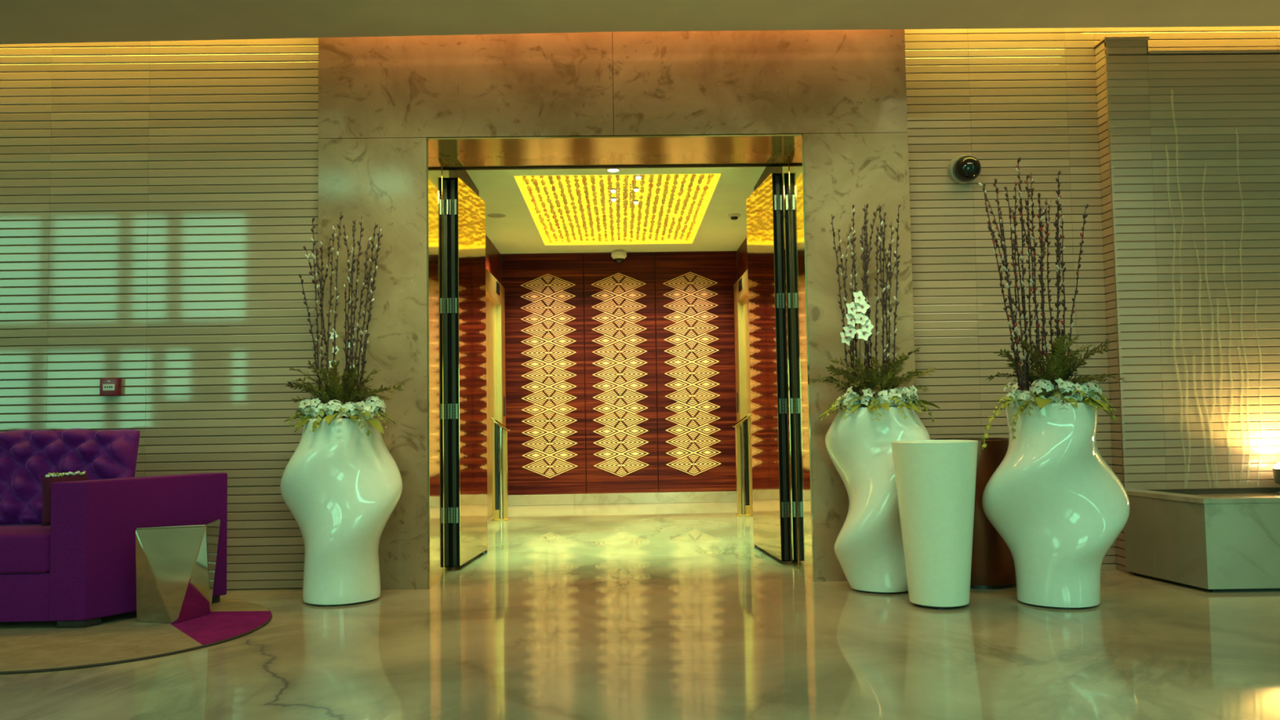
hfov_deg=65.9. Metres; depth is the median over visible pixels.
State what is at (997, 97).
wall
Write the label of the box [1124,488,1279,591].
ledge
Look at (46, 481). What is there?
cushion
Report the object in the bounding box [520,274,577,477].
inlay
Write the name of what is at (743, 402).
door
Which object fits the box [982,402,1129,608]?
vase
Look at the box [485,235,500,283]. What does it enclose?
wall
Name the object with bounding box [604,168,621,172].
recessed light
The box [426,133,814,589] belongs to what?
trim
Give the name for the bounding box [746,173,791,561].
door
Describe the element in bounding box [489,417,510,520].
kiosk
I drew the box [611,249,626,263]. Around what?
dome camera
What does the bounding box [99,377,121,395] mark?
fire alarm
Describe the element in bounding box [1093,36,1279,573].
wall
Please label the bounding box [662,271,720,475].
inlay
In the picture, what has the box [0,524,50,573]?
seat cushion
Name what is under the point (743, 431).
kiosk
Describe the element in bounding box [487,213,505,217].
plate
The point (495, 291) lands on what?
door
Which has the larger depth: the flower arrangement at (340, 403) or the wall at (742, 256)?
the wall at (742, 256)
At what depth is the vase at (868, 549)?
5.39 m
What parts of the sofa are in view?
arm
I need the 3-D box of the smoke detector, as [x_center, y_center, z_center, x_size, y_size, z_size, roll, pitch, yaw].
[0.879,-1.330,9.196,0.116,0.050,0.115,-1,-3,-1]
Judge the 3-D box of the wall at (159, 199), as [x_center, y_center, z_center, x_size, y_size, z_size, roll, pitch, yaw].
[-6.518,-0.379,5.958,9.214,3.620,0.201,-1,-3,-1]
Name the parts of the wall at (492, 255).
wood panel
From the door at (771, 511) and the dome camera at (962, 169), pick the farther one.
the door at (771, 511)
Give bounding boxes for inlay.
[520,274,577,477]
[591,272,648,476]
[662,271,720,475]
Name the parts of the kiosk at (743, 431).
post, plate, glass, post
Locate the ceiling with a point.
(515, 233)
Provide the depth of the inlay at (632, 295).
11.15 m
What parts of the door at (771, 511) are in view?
mirror panel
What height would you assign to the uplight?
0.192 m
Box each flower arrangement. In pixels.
[284,212,404,436]
[808,204,940,422]
[978,157,1125,448]
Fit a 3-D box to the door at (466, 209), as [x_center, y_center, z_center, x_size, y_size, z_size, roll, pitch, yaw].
[-1.201,0.092,6.931,0.072,2.618,0.859,-1,-3,4]
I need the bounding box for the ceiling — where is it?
[465,166,765,253]
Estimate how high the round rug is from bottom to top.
0.013 m
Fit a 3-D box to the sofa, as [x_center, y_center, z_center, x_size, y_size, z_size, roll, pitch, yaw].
[-3.574,0.843,5.074,2.622,0.960,0.659,-1,-3,-1]
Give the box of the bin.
[930,437,1016,589]
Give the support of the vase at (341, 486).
on the floor
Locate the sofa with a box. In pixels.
[0,428,227,627]
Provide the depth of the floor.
4.17 m
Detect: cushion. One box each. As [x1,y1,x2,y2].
[0,428,140,524]
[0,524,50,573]
[41,471,88,525]
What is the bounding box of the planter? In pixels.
[890,440,977,609]
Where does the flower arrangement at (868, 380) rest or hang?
on the vase at (868, 549)
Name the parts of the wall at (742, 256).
wood panel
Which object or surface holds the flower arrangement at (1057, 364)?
in the vase at (1058, 507)
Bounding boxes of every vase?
[280,417,402,605]
[825,406,930,593]
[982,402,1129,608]
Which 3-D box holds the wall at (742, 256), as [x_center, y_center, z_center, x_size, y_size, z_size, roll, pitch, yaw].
[1.280,0.086,9.611,0.265,2.845,3.150,-1,-3,-1]
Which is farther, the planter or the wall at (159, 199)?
the wall at (159, 199)
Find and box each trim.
[0,0,1279,44]
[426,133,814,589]
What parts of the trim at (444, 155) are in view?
door post, door post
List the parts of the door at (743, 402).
call plate, panel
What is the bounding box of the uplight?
[1272,462,1279,494]
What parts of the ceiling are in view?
ceiling panel, ceiling panel, ceiling panel, ceiling panel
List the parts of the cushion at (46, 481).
bead trim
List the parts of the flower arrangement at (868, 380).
orchid flower, white flower, orchid flower, orchid flower, orchid flower, white flower, orchid flower, orchid flower, orchid stem, orchid flower, orchid flower, white flower, orchid flower, white flower, white flower, white flower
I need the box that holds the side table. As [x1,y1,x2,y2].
[135,519,220,623]
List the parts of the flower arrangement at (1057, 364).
white flower, white flower, white flower, white flower, white flower, white flower, white flower, white flower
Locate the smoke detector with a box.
[728,213,740,220]
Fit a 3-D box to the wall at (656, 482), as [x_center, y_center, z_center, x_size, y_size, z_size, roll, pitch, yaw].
[-0.220,0.150,11.251,3.400,2.945,0.212,-1,-3,-1]
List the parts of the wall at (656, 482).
wood panel, wood panel, skirting, wood panel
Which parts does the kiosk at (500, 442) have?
post, glass, plate, post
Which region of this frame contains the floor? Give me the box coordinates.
[0,502,1279,719]
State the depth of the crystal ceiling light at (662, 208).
9.12 m
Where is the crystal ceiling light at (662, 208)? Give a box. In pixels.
[514,173,720,245]
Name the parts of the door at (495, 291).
panel, panel, call plate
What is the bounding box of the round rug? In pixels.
[0,598,271,674]
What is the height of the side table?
0.475 m
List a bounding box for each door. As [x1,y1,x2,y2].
[448,177,487,567]
[485,267,506,518]
[733,269,752,502]
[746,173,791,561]
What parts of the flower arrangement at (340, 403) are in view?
white flower, white flower, white flower, orchid flower, white flower, orchid flower, white flower, white flower, white flower, white flower, white flower, white flower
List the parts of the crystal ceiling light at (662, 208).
frame rail, frame rail, halogen bulb, frame rail, halogen bulb, halogen bulb, frame rail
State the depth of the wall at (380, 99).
5.92 m
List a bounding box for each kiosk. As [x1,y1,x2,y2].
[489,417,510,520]
[733,413,753,516]
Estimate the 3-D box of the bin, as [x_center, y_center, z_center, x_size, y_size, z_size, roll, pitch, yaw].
[1.945,0.873,5.743,0.504,0.826,0.504,-1,-3,-1]
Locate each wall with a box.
[0,37,318,590]
[317,29,916,590]
[448,26,1279,569]
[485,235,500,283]
[500,250,737,506]
[737,236,747,280]
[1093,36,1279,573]
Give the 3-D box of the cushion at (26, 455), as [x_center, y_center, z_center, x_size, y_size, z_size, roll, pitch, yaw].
[-3.107,0.604,5.148,0.900,0.519,0.225,-1,-17,-1]
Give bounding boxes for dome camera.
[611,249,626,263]
[946,155,981,184]
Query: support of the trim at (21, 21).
attached to the wall

